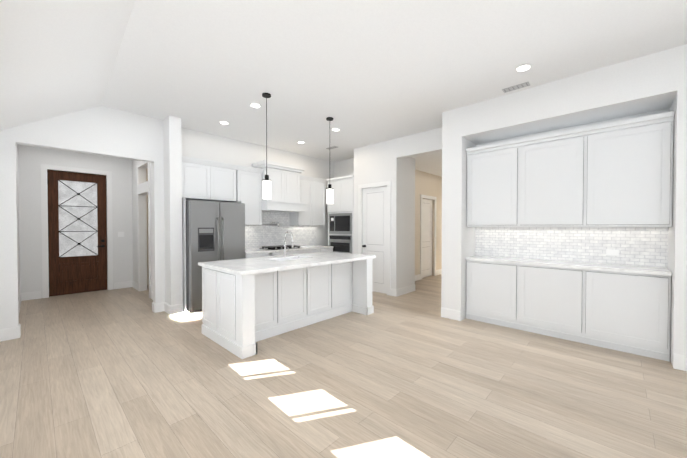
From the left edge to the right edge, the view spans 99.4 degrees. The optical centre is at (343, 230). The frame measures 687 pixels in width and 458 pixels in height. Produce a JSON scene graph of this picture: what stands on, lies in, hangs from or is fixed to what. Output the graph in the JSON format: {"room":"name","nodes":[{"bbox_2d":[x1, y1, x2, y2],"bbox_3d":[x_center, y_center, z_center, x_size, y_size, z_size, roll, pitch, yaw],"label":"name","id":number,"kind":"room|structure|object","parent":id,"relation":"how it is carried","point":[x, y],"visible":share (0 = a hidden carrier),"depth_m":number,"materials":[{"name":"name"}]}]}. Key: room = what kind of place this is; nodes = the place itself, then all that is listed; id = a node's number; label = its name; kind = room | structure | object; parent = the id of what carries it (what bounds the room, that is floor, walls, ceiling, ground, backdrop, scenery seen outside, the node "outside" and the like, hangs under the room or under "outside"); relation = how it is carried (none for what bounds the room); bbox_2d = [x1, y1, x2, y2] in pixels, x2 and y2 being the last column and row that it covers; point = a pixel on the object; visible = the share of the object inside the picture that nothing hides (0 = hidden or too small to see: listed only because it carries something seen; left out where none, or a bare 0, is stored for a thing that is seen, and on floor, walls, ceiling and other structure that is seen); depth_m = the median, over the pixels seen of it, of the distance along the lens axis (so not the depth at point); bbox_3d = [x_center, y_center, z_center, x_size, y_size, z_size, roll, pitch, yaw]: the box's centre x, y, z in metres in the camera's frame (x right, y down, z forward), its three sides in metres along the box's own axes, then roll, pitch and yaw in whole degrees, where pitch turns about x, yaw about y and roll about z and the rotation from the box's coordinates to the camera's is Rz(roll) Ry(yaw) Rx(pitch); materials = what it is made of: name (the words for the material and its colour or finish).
{"room":"kitchen","nodes":[
{"label":"kitchen","id":0,"kind":"room"},
{"bbox_2d":[0,274,686,457],"bbox_3d":[0.952,1.394,4.468,14.100,0.050,11.000,1,1,43],"label":"floor","id":1,"kind":"structure","parent":0,"point":[123,373],"depth_m":2.56,"materials":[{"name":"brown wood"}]},
{"bbox_2d":[186,200,244,313],"bbox_3d":[-2.385,0.417,5.308,0.758,1.880,0.958,1,1,43],"label":"fridge","id":2,"kind":"object","parent":1,"relation":"on","point":[215,230],"visible":0.71,"depth_m":4.94,"materials":[{"name":"grey metal"}]},
{"bbox_2d":[245,252,273,257],"bbox_3d":[-1.878,0.891,5.966,0.649,0.915,0.622,1,1,43],"label":"base cabinet","id":3,"kind":"object","parent":1,"relation":"on","point":[256,254],"depth_m":5.75,"materials":[{"name":"white paint"}]},
{"bbox_2d":[245,245,329,255],"bbox_3d":[-1.287,0.404,6.573,0.665,0.040,2.325,1,1,43],"label":"countertop","id":4,"kind":"structure","parent":3,"relation":"on","point":[249,252],"depth_m":6.17,"materials":[{"name":"white stone"}]},
{"bbox_2d":[259,245,301,249],"bbox_3d":[-1.382,0.360,6.473,0.475,0.049,0.810,1,1,43],"label":"cooktop","id":5,"kind":"object","parent":4,"relation":"in","point":[275,247],"visible":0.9,"depth_m":6.34,"materials":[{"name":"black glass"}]},
{"bbox_2d":[202,260,373,358],"bbox_3d":[-0.702,0.913,4.373,1.116,0.916,2.332,1,1,43],"label":"kitchen island","id":6,"kind":"object","parent":1,"relation":"on","point":[247,303],"depth_m":3.86,"materials":[{"name":"white paint"}]},
{"bbox_2d":[198,257,301,275],"bbox_3d":[-1.237,0.443,3.813,1.180,0.040,0.840,1,1,43],"label":"island countertop","id":7,"kind":"structure","parent":6,"relation":"on","point":[247,267],"depth_m":3.60,"materials":[{"name":"white stone"}]},
{"bbox_2d":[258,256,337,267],"bbox_3d":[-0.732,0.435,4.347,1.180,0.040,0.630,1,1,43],"label":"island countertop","id":8,"kind":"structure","parent":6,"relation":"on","point":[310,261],"depth_m":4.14,"materials":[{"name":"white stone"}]},
{"bbox_2d":[284,231,293,256],"bbox_3d":[-0.859,0.203,4.655,0.244,0.414,0.105,1,1,43],"label":"faucet","id":9,"kind":"object","parent":8,"relation":"on","point":[290,232],"visible":1,"depth_m":4.68,"materials":[{"name":"silver metal"}]},
{"bbox_2d":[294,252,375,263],"bbox_3d":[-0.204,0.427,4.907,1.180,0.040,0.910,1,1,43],"label":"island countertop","id":10,"kind":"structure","parent":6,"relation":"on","point":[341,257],"depth_m":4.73,"materials":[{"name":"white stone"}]},
{"bbox_2d":[290,256,305,259],"bbox_3d":[-0.820,0.554,4.431,0.424,0.223,0.654,1,1,43],"label":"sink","id":11,"kind":"object","parent":10,"relation":"in","point":[291,257],"depth_m":4.71,"materials":[{"name":"white stone"}]},
{"bbox_2d":[274,248,309,255],"bbox_3d":[-1.394,0.883,6.478,0.649,0.915,1.074,1,1,43],"label":"base cabinet","id":12,"kind":"object","parent":1,"relation":"on","point":[307,249],"depth_m":6.27,"materials":[{"name":"white paint"}]},
{"bbox_2d":[310,248,321,252],"bbox_3d":[-0.925,0.876,6.975,0.649,0.915,0.541,1,1,43],"label":"base cabinet","id":13,"kind":"object","parent":1,"relation":"on","point":[312,250],"depth_m":6.78,"materials":[{"name":"white paint"}]},
{"bbox_2d":[322,248,332,251],"bbox_3d":[-0.660,0.872,7.256,0.649,0.915,0.480,1,1,43],"label":"base cabinet","id":14,"kind":"object","parent":1,"relation":"on","point":[323,249],"depth_m":7.07,"materials":[{"name":"white paint"}]},
{"bbox_2d":[326,175,353,253],"bbox_3d":[0.118,0.009,7.303,0.882,2.640,0.706,1,1,43],"label":"tall cabinet","id":15,"kind":"object","parent":1,"relation":"on","point":[340,210],"visible":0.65,"depth_m":7.02,"materials":[{"name":"white paint"}]},
{"bbox_2d":[465,259,516,328],"bbox_3d":[2.313,0.912,4.458,0.713,0.915,0.424,1,1,43],"label":"base cabinet","id":16,"kind":"object","parent":1,"relation":"on","point":[491,288],"depth_m":4.29,"materials":[{"name":"white paint"}]},
{"bbox_2d":[517,263,580,342],"bbox_3d":[2.831,0.919,3.969,0.712,0.915,0.424,1,1,43],"label":"base cabinet","id":17,"kind":"object","parent":1,"relation":"on","point":[548,298],"depth_m":3.81,"materials":[{"name":"white paint"}]},
{"bbox_2d":[581,271,671,361],"bbox_3d":[3.349,0.926,3.479,0.713,0.915,0.424,1,1,43],"label":"base cabinet","id":18,"kind":"object","parent":1,"relation":"on","point":[622,311],"depth_m":3.31,"materials":[{"name":"white paint"}]},
{"bbox_2d":[469,256,671,274],"bbox_3d":[2.826,0.441,3.956,2.138,0.040,0.439,1,1,43],"label":"countertop","id":19,"kind":"structure","parent":18,"relation":"on","point":[476,259],"depth_m":3.67,"materials":[{"name":"white stone"}]},
{"bbox_2d":[0,44,686,365],"bbox_3d":[1.198,-0.433,4.630,13.000,3.600,9.390,1,1,43],"label":"wall","id":20,"kind":"structure","parent":0,"point":[116,142],"depth_m":4.59,"materials":[{"name":"white paint"}]},
{"bbox_2d":[47,170,106,296],"bbox_3d":[-5.694,0.043,6.267,0.111,2.590,0.936,1,1,43],"label":"front door","id":21,"kind":"structure","parent":20,"relation":"in","point":[77,237],"depth_m":6.25,"materials":[{"name":"brown wood"}]},
{"bbox_2d":[41,164,112,297],"bbox_3d":[-5.708,-0.001,6.282,0.160,2.690,1.120,1,1,43],"label":"door frame","id":22,"kind":"structure","parent":20,"relation":"attached to","point":[44,167],"depth_m":6.00,"materials":[{"name":"white paint"}]},
{"bbox_2d":[118,232,123,236],"bbox_3d":[-5.166,0.077,6.762,0.006,0.120,0.120,1,1,43],"label":"light switch","id":23,"kind":"object","parent":20,"relation":"attached to","point":[120,234],"depth_m":6.76,"materials":[{"name":"white plastic"}]},
{"bbox_2d":[137,161,150,297],"bbox_3d":[-4.240,-0.070,6.174,1.000,2.830,0.020,1,1,43],"label":"door frame","id":24,"kind":"structure","parent":20,"relation":"attached to","point":[144,187],"depth_m":6.05,"materials":[{"name":"white paint"}]},
{"bbox_2d":[182,156,213,199],"bbox_3d":[-2.710,-0.927,5.281,0.345,0.710,0.560,1,1,43],"label":"upper cabinet","id":25,"kind":"object","parent":20,"relation":"attached to","point":[197,175],"depth_m":5.16,"materials":[{"name":"white paint"}]},
{"bbox_2d":[206,161,237,202],"bbox_3d":[-2.408,-0.932,5.601,0.345,0.710,0.560,1,1,43],"label":"upper cabinet","id":26,"kind":"object","parent":20,"relation":"attached to","point":[225,175],"depth_m":5.53,"materials":[{"name":"white paint"}]},
{"bbox_2d":[238,165,261,223],"bbox_3d":[-2.016,-0.708,6.018,0.345,1.170,0.540,1,1,43],"label":"upper cabinet","id":27,"kind":"object","parent":20,"relation":"attached to","point":[249,179],"depth_m":5.92,"materials":[{"name":"white paint"}]},
{"bbox_2d":[254,164,305,211],"bbox_3d":[-1.425,-0.925,6.495,0.545,0.930,0.970,1,1,43],"label":"range hood","id":28,"kind":"object","parent":20,"relation":"attached to","point":[297,196],"depth_m":6.36,"materials":[{"name":"white paint"}]},
{"bbox_2d":[245,211,315,248],"bbox_3d":[-1.521,-0.041,6.808,0.004,0.845,2.354,1,1,43],"label":"tile backsplash","id":29,"kind":"structure","parent":20,"relation":"attached to","point":[266,234],"depth_m":6.77,"materials":[{"name":"tile"}]},
{"bbox_2d":[290,176,313,224],"bbox_3d":[-1.010,-0.723,7.084,0.345,1.170,0.492,1,1,43],"label":"upper cabinet","id":30,"kind":"object","parent":20,"relation":"attached to","point":[304,218],"depth_m":7.00,"materials":[{"name":"white paint"}]},
{"bbox_2d":[310,177,324,224],"bbox_3d":[-0.754,-0.727,7.354,0.345,1.170,0.492,1,1,43],"label":"upper cabinet","id":31,"kind":"object","parent":20,"relation":"attached to","point":[319,185],"depth_m":7.27,"materials":[{"name":"white paint"}]},
{"bbox_2d":[0,269,686,370],"bbox_3d":[1.360,1.292,4.528,12.590,0.152,9.150,1,1,43],"label":"baseboard","id":32,"kind":"structure","parent":20,"relation":"attached to","point":[679,360],"depth_m":4.83,"materials":[{"name":"white paint"}]},
{"bbox_2d":[362,186,386,293],"bbox_3d":[0.676,0.190,6.374,0.690,2.288,0.133,1,1,43],"label":"pantry door","id":33,"kind":"structure","parent":20,"relation":"in","point":[374,221],"depth_m":6.36,"materials":[{"name":"white paint"}]},
{"bbox_2d":[358,181,390,294],"bbox_3d":[0.664,0.147,6.360,0.880,2.390,0.020,1,1,43],"label":"door frame","id":34,"kind":"structure","parent":20,"relation":"attached to","point":[386,183],"depth_m":6.11,"materials":[{"name":"white paint"}]},
{"bbox_2d":[422,199,431,277],"bbox_3d":[2.344,0.203,8.296,0.046,2.208,0.700,1,1,43],"label":"hall door","id":35,"kind":"structure","parent":20,"relation":"in","point":[427,243],"depth_m":8.31,"materials":[{"name":"white paint"}]},
{"bbox_2d":[420,195,436,278],"bbox_3d":[2.407,0.161,8.235,0.020,2.310,0.920,1,1,43],"label":"door frame","id":36,"kind":"structure","parent":20,"relation":"attached to","point":[421,196],"depth_m":7.96,"materials":[{"name":"white paint"}]},
{"bbox_2d":[466,143,516,226],"bbox_3d":[2.313,-0.641,4.436,0.713,1.160,0.424,1,1,43],"label":"upper cabinet","id":37,"kind":"object","parent":20,"relation":"attached to","point":[491,171],"depth_m":4.27,"materials":[{"name":"white paint"}]},
{"bbox_2d":[517,131,584,226],"bbox_3d":[2.831,-0.634,3.947,0.712,1.160,0.424,1,1,43],"label":"upper cabinet","id":38,"kind":"object","parent":20,"relation":"attached to","point":[551,169],"depth_m":3.78,"materials":[{"name":"white paint"}]},
{"bbox_2d":[475,227,667,267],"bbox_3d":[2.980,0.177,4.115,2.150,0.485,0.003,1,1,43],"label":"tile backsplash","id":39,"kind":"structure","parent":20,"relation":"attached to","point":[642,246],"depth_m":3.93,"materials":[{"name":"tile"}]},
{"bbox_2d":[606,249,618,255],"bbox_3d":[3.415,0.272,3.697,0.120,0.075,0.007,1,1,43],"label":"electrical outlet","id":40,"kind":"object","parent":20,"relation":"attached to","point":[608,251],"depth_m":3.69,"materials":[{"name":"white plastic"}]},
{"bbox_2d":[581,115,673,226],"bbox_3d":[3.349,-0.627,3.458,0.713,1.160,0.424,1,1,43],"label":"upper cabinet","id":41,"kind":"object","parent":20,"relation":"attached to","point":[616,174],"depth_m":3.28,"materials":[{"name":"white paint"}]},
{"bbox_2d":[0,0,686,176],"bbox_3d":[1.496,-1.514,4.567,13.500,0.957,10.050,1,1,43],"label":"ceiling","id":42,"kind":"structure","parent":0,"point":[361,73],"depth_m":3.02,"materials":[{"name":"white paint"}]},
{"bbox_2d":[219,121,229,124],"bbox_3d":[-2.065,-1.875,5.044,0.169,0.008,0.169,1,1,37],"label":"recessed light","id":43,"kind":"object","parent":42,"relation":"in","point":[221,122],"depth_m":5.03,"materials":[{"name":"white paint"}]},
{"bbox_2d":[249,103,260,107],"bbox_3d":[-1.309,-1.865,4.330,0.169,0.008,0.169,1,1,37],"label":"recessed light","id":44,"kind":"object","parent":42,"relation":"in","point":[255,105],"depth_m":4.32,"materials":[{"name":"white paint"}]},
{"bbox_2d":[262,93,270,198],"bbox_3d":[-1.052,-1.153,3.986,0.124,1.422,0.124,1,1,43],"label":"pendant light","id":45,"kind":"object","parent":42,"relation":"hanging from","point":[266,187],"visible":1,"depth_m":3.96,"materials":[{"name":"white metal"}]},
{"bbox_2d":[326,117,333,203],"bbox_3d":[-0.228,-1.165,4.859,0.124,1.422,0.124,1,1,43],"label":"pendant light","id":46,"kind":"object","parent":42,"relation":"hanging from","point":[329,194],"visible":1,"depth_m":4.82,"materials":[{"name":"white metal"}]},
{"bbox_2d":[502,82,529,92],"bbox_3d":[2.230,-1.855,3.766,0.300,0.010,0.120,1,1,43],"label":"ceiling vent","id":47,"kind":"object","parent":42,"relation":"in","point":[515,87],"depth_m":3.76,"materials":[{"name":"grey metal"}]},
{"bbox_2d":[515,64,531,71],"bbox_3d":[2.045,-1.851,3.308,0.169,0.008,0.169,1,1,37],"label":"recessed light","id":48,"kind":"object","parent":42,"relation":"in","point":[523,67],"depth_m":3.30,"materials":[{"name":"white paint"}]}
]}

